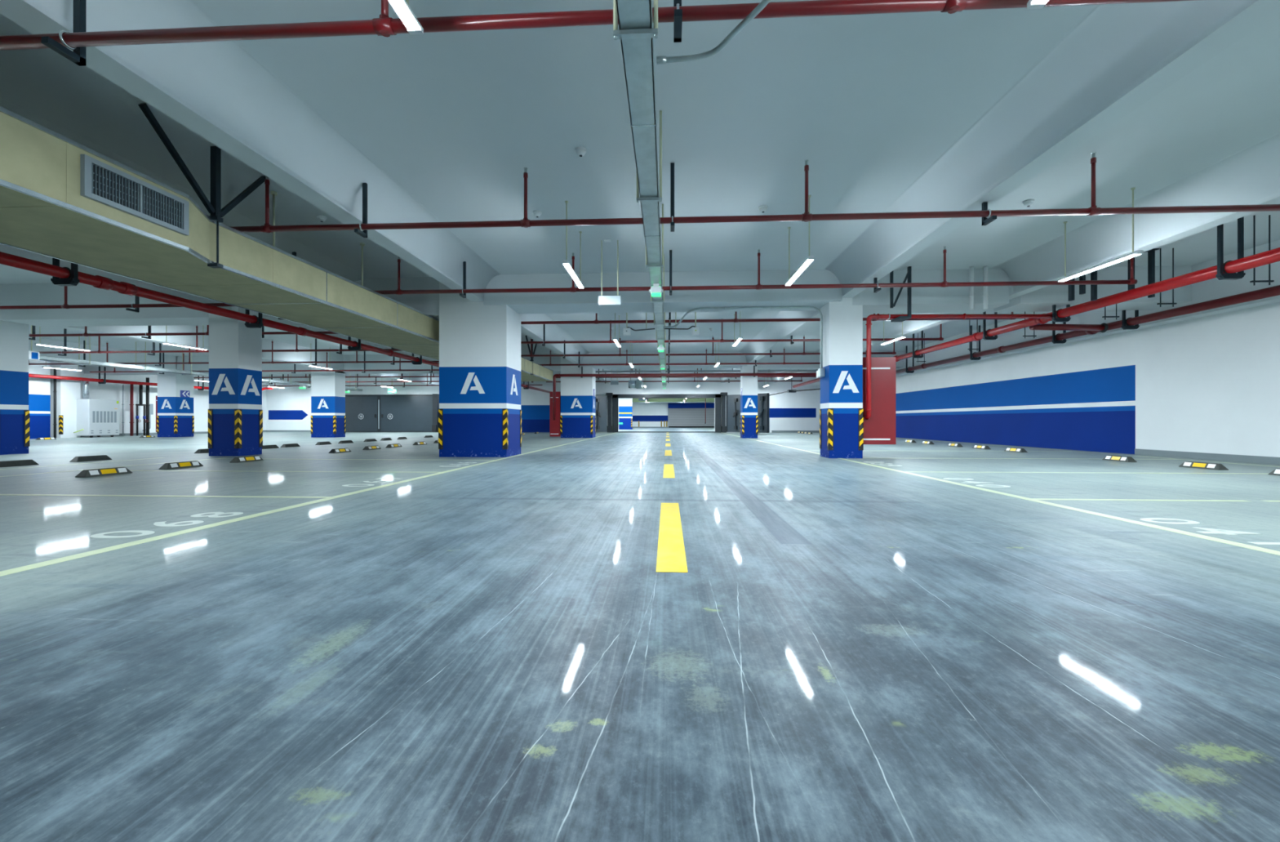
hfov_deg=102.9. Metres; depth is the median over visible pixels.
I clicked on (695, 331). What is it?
junction box
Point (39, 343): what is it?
tube light
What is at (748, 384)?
pillar
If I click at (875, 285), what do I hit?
pipe
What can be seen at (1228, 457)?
baseboard
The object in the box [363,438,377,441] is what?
wheel stop
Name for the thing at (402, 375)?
pipe
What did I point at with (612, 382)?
hanging sign
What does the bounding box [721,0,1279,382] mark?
beam
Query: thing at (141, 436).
wheel stop
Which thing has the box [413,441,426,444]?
wheel stop
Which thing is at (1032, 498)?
stall line
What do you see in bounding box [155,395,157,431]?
cabinet
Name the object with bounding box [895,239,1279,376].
beam
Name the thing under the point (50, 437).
wheel stop
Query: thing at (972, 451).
stall line
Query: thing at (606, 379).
ceiling
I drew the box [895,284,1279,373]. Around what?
pipe
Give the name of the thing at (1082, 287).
hanger
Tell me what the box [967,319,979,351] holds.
hanger
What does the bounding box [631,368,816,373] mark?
pipe
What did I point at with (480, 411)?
pillar
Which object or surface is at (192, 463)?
wheel stop
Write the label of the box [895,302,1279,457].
wall
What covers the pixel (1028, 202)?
smoke detector
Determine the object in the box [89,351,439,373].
pipe
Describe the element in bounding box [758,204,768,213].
smoke detector
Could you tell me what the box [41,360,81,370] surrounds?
tube light
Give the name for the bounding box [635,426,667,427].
baseboard
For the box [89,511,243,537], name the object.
stall number
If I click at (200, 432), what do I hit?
baseboard
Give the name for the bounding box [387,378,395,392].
exit sign
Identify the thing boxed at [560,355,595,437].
pillar
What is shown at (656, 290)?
light
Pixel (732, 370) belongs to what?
pipe
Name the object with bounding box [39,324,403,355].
pipe
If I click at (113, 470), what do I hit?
wheel stop
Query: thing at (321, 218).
smoke detector
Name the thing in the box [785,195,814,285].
tube light
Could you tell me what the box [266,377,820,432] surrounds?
wall
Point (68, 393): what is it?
wall pier
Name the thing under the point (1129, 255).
diffuser
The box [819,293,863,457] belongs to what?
pillar
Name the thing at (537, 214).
smoke detector
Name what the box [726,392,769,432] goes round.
gate leaf
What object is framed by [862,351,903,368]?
ceiling
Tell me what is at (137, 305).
pipe
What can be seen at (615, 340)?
diffuser
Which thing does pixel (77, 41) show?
pipe
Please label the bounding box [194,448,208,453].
wheel stop
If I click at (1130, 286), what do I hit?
hanger
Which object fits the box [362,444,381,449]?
wheel stop
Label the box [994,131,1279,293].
beam
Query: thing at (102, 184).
grille
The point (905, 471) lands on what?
stall line
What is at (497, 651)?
floor
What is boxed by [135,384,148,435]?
valve manifold
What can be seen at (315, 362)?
pipe
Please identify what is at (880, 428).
cabinet
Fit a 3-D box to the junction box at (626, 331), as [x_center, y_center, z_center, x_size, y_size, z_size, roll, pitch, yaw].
[-0.020,-2.323,10.935,0.680,0.977,0.130,0,0,3]
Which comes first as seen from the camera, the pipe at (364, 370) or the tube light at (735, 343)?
the tube light at (735, 343)
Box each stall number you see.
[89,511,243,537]
[342,476,402,486]
[440,462,476,466]
[863,461,902,466]
[943,477,1010,487]
[1139,517,1279,544]
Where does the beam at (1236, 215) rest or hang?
attached to the ceiling at (871, 101)
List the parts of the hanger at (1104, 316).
rail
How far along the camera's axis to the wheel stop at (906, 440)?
16.57 m
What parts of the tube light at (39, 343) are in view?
suspension rod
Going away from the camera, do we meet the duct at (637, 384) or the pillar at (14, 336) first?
the pillar at (14, 336)
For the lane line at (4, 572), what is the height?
0.002 m
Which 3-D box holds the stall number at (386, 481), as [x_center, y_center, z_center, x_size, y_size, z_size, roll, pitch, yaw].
[-3.048,0.699,5.883,0.340,0.002,0.886,0,0,3]
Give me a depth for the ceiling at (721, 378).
27.43 m
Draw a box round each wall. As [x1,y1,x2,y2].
[28,360,266,438]
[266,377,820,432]
[632,402,714,426]
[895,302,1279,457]
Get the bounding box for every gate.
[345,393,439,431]
[605,391,727,432]
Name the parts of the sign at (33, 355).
hanging rod, panel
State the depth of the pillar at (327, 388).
21.77 m
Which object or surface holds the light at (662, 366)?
hanging from the cable tray at (636, 33)
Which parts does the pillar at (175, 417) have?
arrow plate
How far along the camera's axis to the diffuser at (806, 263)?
6.83 m
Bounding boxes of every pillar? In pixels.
[0,320,29,454]
[156,357,194,436]
[208,306,262,455]
[311,366,345,437]
[438,281,521,457]
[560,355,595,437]
[618,398,632,429]
[740,360,758,438]
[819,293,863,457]
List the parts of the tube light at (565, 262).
suspension rod, suspension rod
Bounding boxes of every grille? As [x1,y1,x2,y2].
[80,154,189,235]
[638,398,648,400]
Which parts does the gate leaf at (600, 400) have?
lock rod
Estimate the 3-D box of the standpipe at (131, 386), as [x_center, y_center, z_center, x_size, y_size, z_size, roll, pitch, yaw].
[-23.948,-0.525,24.031,0.167,2.450,0.167,0,0,3]
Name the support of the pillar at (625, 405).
on the floor
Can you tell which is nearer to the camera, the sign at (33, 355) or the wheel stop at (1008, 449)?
the wheel stop at (1008, 449)
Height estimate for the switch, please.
0.161 m
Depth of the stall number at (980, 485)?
5.75 m
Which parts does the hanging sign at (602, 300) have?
rod, panel, rod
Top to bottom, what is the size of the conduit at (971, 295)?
0.770 m
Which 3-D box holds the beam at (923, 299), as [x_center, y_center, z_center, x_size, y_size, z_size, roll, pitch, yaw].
[5.419,-2.492,9.874,2.835,0.644,0.770,0,0,3]
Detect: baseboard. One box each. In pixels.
[80,430,266,436]
[266,430,819,432]
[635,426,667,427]
[1134,448,1279,464]
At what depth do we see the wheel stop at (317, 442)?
14.96 m
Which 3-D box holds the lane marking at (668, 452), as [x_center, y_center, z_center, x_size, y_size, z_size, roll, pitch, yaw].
[0.624,0.699,11.253,0.147,0.002,1.960,0,0,3]
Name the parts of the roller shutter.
rail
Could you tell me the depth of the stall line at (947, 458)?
9.48 m
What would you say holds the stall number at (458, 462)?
on the floor
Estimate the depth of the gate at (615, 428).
30.98 m
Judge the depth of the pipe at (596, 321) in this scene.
11.04 m
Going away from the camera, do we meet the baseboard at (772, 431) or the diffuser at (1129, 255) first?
the diffuser at (1129, 255)
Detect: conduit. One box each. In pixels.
[656,0,770,64]
[663,306,824,377]
[968,266,974,309]
[982,266,988,309]
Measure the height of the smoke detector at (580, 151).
0.069 m
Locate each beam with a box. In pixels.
[483,269,842,314]
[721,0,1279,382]
[772,196,1279,382]
[823,0,1257,295]
[852,268,1008,313]
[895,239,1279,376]
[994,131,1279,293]
[994,265,1191,311]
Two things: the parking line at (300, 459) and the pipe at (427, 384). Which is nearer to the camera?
the parking line at (300, 459)
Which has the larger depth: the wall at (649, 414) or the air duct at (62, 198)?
the wall at (649, 414)
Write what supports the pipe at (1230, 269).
hanging from the ceiling at (871, 101)
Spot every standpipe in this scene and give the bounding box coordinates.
[121,384,124,435]
[128,383,133,435]
[145,377,150,435]
[705,398,706,423]
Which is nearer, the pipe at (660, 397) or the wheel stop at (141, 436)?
the wheel stop at (141, 436)
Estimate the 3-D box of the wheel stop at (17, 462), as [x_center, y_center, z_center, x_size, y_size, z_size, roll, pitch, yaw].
[-9.740,0.656,7.918,0.147,0.088,0.552,0,0,6]
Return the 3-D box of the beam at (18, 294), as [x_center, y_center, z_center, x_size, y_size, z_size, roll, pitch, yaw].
[-10.850,-2.446,10.746,4.760,0.735,0.770,0,0,3]
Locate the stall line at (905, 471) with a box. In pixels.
[905,471,1253,473]
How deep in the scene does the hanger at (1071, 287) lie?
8.42 m
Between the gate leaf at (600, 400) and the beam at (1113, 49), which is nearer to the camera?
the beam at (1113, 49)
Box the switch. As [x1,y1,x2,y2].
[816,368,824,377]
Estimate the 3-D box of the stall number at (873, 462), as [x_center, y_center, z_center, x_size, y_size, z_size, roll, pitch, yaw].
[3.956,0.699,8.342,0.337,0.002,0.869,0,0,3]
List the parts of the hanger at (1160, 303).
rod, rail, rod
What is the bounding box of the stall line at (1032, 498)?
[1031,497,1249,501]
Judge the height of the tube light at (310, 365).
0.822 m
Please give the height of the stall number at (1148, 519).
0.002 m
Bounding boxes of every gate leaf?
[595,395,606,431]
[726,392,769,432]
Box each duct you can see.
[0,102,553,381]
[628,368,642,388]
[632,397,714,402]
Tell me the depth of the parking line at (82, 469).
7.04 m
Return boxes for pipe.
[0,0,1200,66]
[0,251,551,392]
[0,285,233,312]
[28,324,337,340]
[28,337,439,366]
[28,365,272,390]
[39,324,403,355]
[53,368,57,438]
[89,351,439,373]
[193,373,439,379]
[228,151,1279,237]
[262,373,439,383]
[262,373,542,387]
[278,251,393,348]
[374,245,1137,297]
[520,311,1015,326]
[520,318,943,346]
[520,334,896,358]
[531,372,802,383]
[540,346,820,367]
[552,364,816,419]
[555,368,817,379]
[595,368,817,372]
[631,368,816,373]
[646,397,711,403]
[792,216,1279,387]
[864,266,1052,419]
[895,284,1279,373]
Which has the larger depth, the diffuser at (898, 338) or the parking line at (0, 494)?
the diffuser at (898, 338)
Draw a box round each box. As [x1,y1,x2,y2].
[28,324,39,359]
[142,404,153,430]
[622,312,654,335]
[664,311,699,335]
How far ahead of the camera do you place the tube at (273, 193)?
6.26 m
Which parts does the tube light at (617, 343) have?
suspension rod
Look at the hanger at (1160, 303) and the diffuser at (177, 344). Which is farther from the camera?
the diffuser at (177, 344)
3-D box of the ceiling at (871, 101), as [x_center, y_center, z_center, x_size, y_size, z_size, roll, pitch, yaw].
[-7.261,-2.954,11.675,36.750,0.280,40.740,0,0,3]
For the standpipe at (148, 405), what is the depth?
24.72 m
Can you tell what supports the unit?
on the floor
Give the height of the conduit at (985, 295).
0.770 m
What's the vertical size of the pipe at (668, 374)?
2.205 m
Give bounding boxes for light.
[34,326,90,351]
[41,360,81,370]
[161,324,207,350]
[299,385,306,388]
[307,343,332,368]
[388,0,423,35]
[562,200,583,288]
[613,312,620,346]
[629,344,633,367]
[648,283,663,296]
[657,344,665,351]
[659,364,665,368]
[714,342,719,366]
[733,311,742,346]
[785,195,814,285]
[880,312,906,344]
[1026,0,1048,8]
[1057,187,1143,282]
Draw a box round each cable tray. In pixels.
[39,333,362,391]
[613,0,666,386]
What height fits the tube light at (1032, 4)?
0.822 m
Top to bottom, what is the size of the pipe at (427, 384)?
0.917 m
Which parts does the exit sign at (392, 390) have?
panel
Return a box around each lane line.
[0,432,614,576]
[723,432,1279,555]
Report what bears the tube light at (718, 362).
hanging from the ceiling at (871, 101)
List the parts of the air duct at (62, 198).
edge trim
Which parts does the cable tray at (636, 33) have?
sleeve rod, sleeve rod, sleeve rod, sleeve rod, sleeve rod, sleeve rod, sleeve rod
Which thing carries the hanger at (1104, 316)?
hanging from the ceiling at (871, 101)
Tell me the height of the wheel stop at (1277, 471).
0.088 m
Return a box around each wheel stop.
[0,459,39,466]
[35,436,56,439]
[69,454,111,462]
[75,466,132,477]
[139,435,154,437]
[159,460,203,469]
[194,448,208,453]
[230,455,262,462]
[262,444,279,448]
[280,443,300,447]
[315,441,331,444]
[328,448,351,453]
[337,440,353,443]
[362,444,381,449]
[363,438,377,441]
[380,437,391,440]
[386,443,401,447]
[397,436,407,439]
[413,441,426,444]
[904,439,915,442]
[921,440,933,444]
[947,442,962,446]
[972,444,991,448]
[1004,447,1027,452]
[1102,454,1137,462]
[1178,461,1228,470]
[1267,467,1279,475]
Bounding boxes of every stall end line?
[0,457,219,476]
[2,457,164,469]
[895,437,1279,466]
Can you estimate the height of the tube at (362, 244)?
0.760 m
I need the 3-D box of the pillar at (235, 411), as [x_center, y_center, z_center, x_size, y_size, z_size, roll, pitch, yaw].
[-8.306,-1.057,10.487,0.640,3.514,0.620,0,0,3]
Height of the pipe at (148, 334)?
0.917 m
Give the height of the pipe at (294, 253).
1.106 m
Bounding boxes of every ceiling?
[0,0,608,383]
[0,0,1279,376]
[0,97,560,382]
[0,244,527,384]
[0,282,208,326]
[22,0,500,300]
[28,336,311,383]
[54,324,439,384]
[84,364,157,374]
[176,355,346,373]
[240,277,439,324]
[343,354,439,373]
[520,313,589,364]
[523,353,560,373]
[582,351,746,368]
[595,368,613,382]
[716,368,740,382]
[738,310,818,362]
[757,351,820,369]
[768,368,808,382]
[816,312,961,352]
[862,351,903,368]
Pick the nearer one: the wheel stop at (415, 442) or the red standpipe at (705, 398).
the wheel stop at (415, 442)
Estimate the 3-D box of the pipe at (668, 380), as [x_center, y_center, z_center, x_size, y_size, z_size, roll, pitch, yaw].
[1.375,-2.442,27.945,14.833,0.739,0.182,0,0,3]
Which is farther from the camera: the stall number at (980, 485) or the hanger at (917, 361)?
the hanger at (917, 361)
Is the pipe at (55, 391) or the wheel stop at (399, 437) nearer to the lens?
the wheel stop at (399, 437)
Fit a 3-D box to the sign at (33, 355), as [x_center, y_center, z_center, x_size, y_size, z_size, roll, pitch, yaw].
[-17.577,-2.288,14.682,0.284,1.047,0.280,0,0,3]
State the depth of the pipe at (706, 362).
19.44 m
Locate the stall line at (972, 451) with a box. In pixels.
[972,450,1053,451]
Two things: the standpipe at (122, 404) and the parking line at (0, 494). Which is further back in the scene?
the standpipe at (122, 404)
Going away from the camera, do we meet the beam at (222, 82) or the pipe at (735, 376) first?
the beam at (222, 82)
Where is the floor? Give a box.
[0,426,1279,841]
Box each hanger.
[916,333,925,363]
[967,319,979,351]
[1022,311,1036,337]
[1068,277,1074,301]
[1079,273,1085,294]
[1090,269,1097,300]
[1102,303,1119,319]
[1128,256,1134,300]
[1144,248,1159,297]
[1156,248,1177,306]
[1249,214,1274,285]
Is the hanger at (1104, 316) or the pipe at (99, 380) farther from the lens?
the pipe at (99, 380)
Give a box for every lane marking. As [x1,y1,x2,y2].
[656,502,688,572]
[662,463,675,477]
[664,449,671,455]
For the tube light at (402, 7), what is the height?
0.822 m
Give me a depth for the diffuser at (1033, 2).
2.42 m
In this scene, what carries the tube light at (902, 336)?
hanging from the ceiling at (871, 101)
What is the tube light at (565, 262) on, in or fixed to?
hanging from the ceiling at (871, 101)
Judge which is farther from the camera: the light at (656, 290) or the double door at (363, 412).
the double door at (363, 412)
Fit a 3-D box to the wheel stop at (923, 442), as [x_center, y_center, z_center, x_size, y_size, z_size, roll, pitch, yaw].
[8.753,0.656,15.514,0.147,0.088,0.552,0,0,5]
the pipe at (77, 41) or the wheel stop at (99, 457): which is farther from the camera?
the wheel stop at (99, 457)
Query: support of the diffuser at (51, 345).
attached to the tube light at (39, 343)
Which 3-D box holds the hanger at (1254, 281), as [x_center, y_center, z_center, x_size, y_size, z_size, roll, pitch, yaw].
[8.505,-2.333,6.975,0.280,0.956,0.028,0,0,3]
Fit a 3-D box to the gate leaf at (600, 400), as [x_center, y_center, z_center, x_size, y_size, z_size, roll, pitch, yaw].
[-3.072,-0.441,29.738,2.982,2.198,0.333,0,0,-45]
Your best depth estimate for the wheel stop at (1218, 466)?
7.48 m
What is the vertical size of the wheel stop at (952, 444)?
0.088 m
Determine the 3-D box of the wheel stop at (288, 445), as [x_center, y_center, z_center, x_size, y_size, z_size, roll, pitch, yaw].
[-9.427,0.656,13.754,0.147,0.088,0.552,0,0,4]
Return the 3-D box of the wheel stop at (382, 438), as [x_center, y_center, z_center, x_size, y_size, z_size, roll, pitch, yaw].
[-9.176,0.656,18.438,0.147,0.088,0.552,0,0,2]
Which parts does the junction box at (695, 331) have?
hanging rod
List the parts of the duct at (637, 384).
fan casing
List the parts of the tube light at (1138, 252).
suspension rod, suspension rod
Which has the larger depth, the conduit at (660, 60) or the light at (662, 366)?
the light at (662, 366)
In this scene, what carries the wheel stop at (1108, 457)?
on the floor
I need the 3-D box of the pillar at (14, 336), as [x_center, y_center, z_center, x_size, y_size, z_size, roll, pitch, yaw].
[-13.521,-1.057,10.749,0.640,3.514,0.585,0,0,3]
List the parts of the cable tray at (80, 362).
rod, rod, rod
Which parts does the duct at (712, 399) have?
edge trim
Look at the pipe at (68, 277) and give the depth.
6.94 m
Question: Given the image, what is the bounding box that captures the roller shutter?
[667,403,714,427]
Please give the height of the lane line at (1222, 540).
0.002 m
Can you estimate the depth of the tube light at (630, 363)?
18.83 m
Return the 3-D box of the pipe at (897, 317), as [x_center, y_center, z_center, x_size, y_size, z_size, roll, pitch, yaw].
[6.014,-1.420,9.476,3.515,2.783,0.448,0,0,1]
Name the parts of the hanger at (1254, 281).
rod, rail, rod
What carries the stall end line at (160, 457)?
on the floor
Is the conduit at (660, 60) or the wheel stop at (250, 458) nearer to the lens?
the conduit at (660, 60)
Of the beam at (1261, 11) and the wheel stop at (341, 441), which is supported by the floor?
the wheel stop at (341, 441)
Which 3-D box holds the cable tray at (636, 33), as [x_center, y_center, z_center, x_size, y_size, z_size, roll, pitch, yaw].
[0.547,-2.400,13.290,0.234,0.823,35.000,0,0,3]
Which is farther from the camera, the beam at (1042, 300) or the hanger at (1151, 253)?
the beam at (1042, 300)
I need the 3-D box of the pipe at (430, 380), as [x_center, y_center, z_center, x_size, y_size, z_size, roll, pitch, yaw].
[-13.821,-2.356,25.956,16.520,0.917,0.182,0,0,3]
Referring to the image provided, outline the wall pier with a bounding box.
[50,361,79,437]
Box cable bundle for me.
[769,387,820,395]
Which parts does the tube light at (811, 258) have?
suspension rod, suspension rod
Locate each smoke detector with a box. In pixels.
[316,214,326,222]
[533,210,542,217]
[575,146,586,156]
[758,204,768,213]
[1022,199,1034,207]
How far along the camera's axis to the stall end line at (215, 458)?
7.52 m
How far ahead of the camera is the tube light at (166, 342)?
13.70 m
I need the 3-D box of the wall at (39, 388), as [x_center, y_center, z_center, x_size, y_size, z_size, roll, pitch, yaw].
[-24.727,-1.057,12.752,0.913,3.514,39.620,0,0,3]
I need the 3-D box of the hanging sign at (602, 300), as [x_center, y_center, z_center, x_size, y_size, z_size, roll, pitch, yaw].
[-0.471,-2.309,7.947,0.350,1.005,0.070,0,0,3]
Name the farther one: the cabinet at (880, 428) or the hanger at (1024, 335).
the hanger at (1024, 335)
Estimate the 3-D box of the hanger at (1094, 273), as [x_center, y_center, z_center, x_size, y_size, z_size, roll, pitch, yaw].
[7.504,-2.403,8.431,0.126,0.816,0.126,0,0,3]
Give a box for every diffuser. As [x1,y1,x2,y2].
[37,344,89,351]
[166,343,206,350]
[563,263,583,288]
[613,339,620,346]
[786,259,813,284]
[882,337,903,344]
[1031,0,1048,4]
[1059,253,1138,281]
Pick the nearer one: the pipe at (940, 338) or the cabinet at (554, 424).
the pipe at (940, 338)
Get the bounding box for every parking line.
[0,493,330,497]
[82,469,439,472]
[300,458,395,459]
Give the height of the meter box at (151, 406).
1.316 m
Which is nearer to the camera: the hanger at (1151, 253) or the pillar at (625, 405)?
the hanger at (1151, 253)
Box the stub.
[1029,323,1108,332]
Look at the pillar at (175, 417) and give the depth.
22.15 m
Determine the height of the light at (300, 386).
0.150 m
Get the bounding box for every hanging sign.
[598,239,621,305]
[610,368,618,384]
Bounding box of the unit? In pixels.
[73,380,119,437]
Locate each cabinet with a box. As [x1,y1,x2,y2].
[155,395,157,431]
[549,391,560,436]
[862,356,895,444]
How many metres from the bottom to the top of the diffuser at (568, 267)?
0.007 m
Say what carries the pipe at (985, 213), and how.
hanging from the ceiling at (871, 101)
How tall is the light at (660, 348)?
0.180 m
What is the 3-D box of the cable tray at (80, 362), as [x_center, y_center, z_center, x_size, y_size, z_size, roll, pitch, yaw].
[-17.596,-2.302,20.922,0.392,1.019,20.300,0,0,3]
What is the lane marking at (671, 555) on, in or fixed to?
on the floor
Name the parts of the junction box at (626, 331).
hanging rod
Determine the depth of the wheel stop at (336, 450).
11.27 m
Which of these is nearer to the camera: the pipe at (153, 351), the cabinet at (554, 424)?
the pipe at (153, 351)
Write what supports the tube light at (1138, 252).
hanging from the ceiling at (871, 101)
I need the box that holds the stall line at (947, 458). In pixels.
[946,457,1179,459]
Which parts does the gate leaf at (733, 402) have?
lock rod, lock rod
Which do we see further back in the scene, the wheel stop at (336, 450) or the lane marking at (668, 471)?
the wheel stop at (336, 450)
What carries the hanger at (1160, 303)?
hanging from the ceiling at (871, 101)
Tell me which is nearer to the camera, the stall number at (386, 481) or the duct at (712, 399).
the stall number at (386, 481)
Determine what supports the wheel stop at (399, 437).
on the floor
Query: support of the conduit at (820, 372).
attached to the pillar at (842, 410)
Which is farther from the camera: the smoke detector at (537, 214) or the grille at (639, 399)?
the grille at (639, 399)
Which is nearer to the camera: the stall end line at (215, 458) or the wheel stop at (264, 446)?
the stall end line at (215, 458)
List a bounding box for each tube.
[270,191,277,246]
[360,242,364,285]
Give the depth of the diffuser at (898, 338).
12.69 m
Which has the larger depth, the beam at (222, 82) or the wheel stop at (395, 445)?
the wheel stop at (395, 445)
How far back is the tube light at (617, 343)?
13.08 m
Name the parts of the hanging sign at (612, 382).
panel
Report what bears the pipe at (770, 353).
hanging from the ceiling at (871, 101)

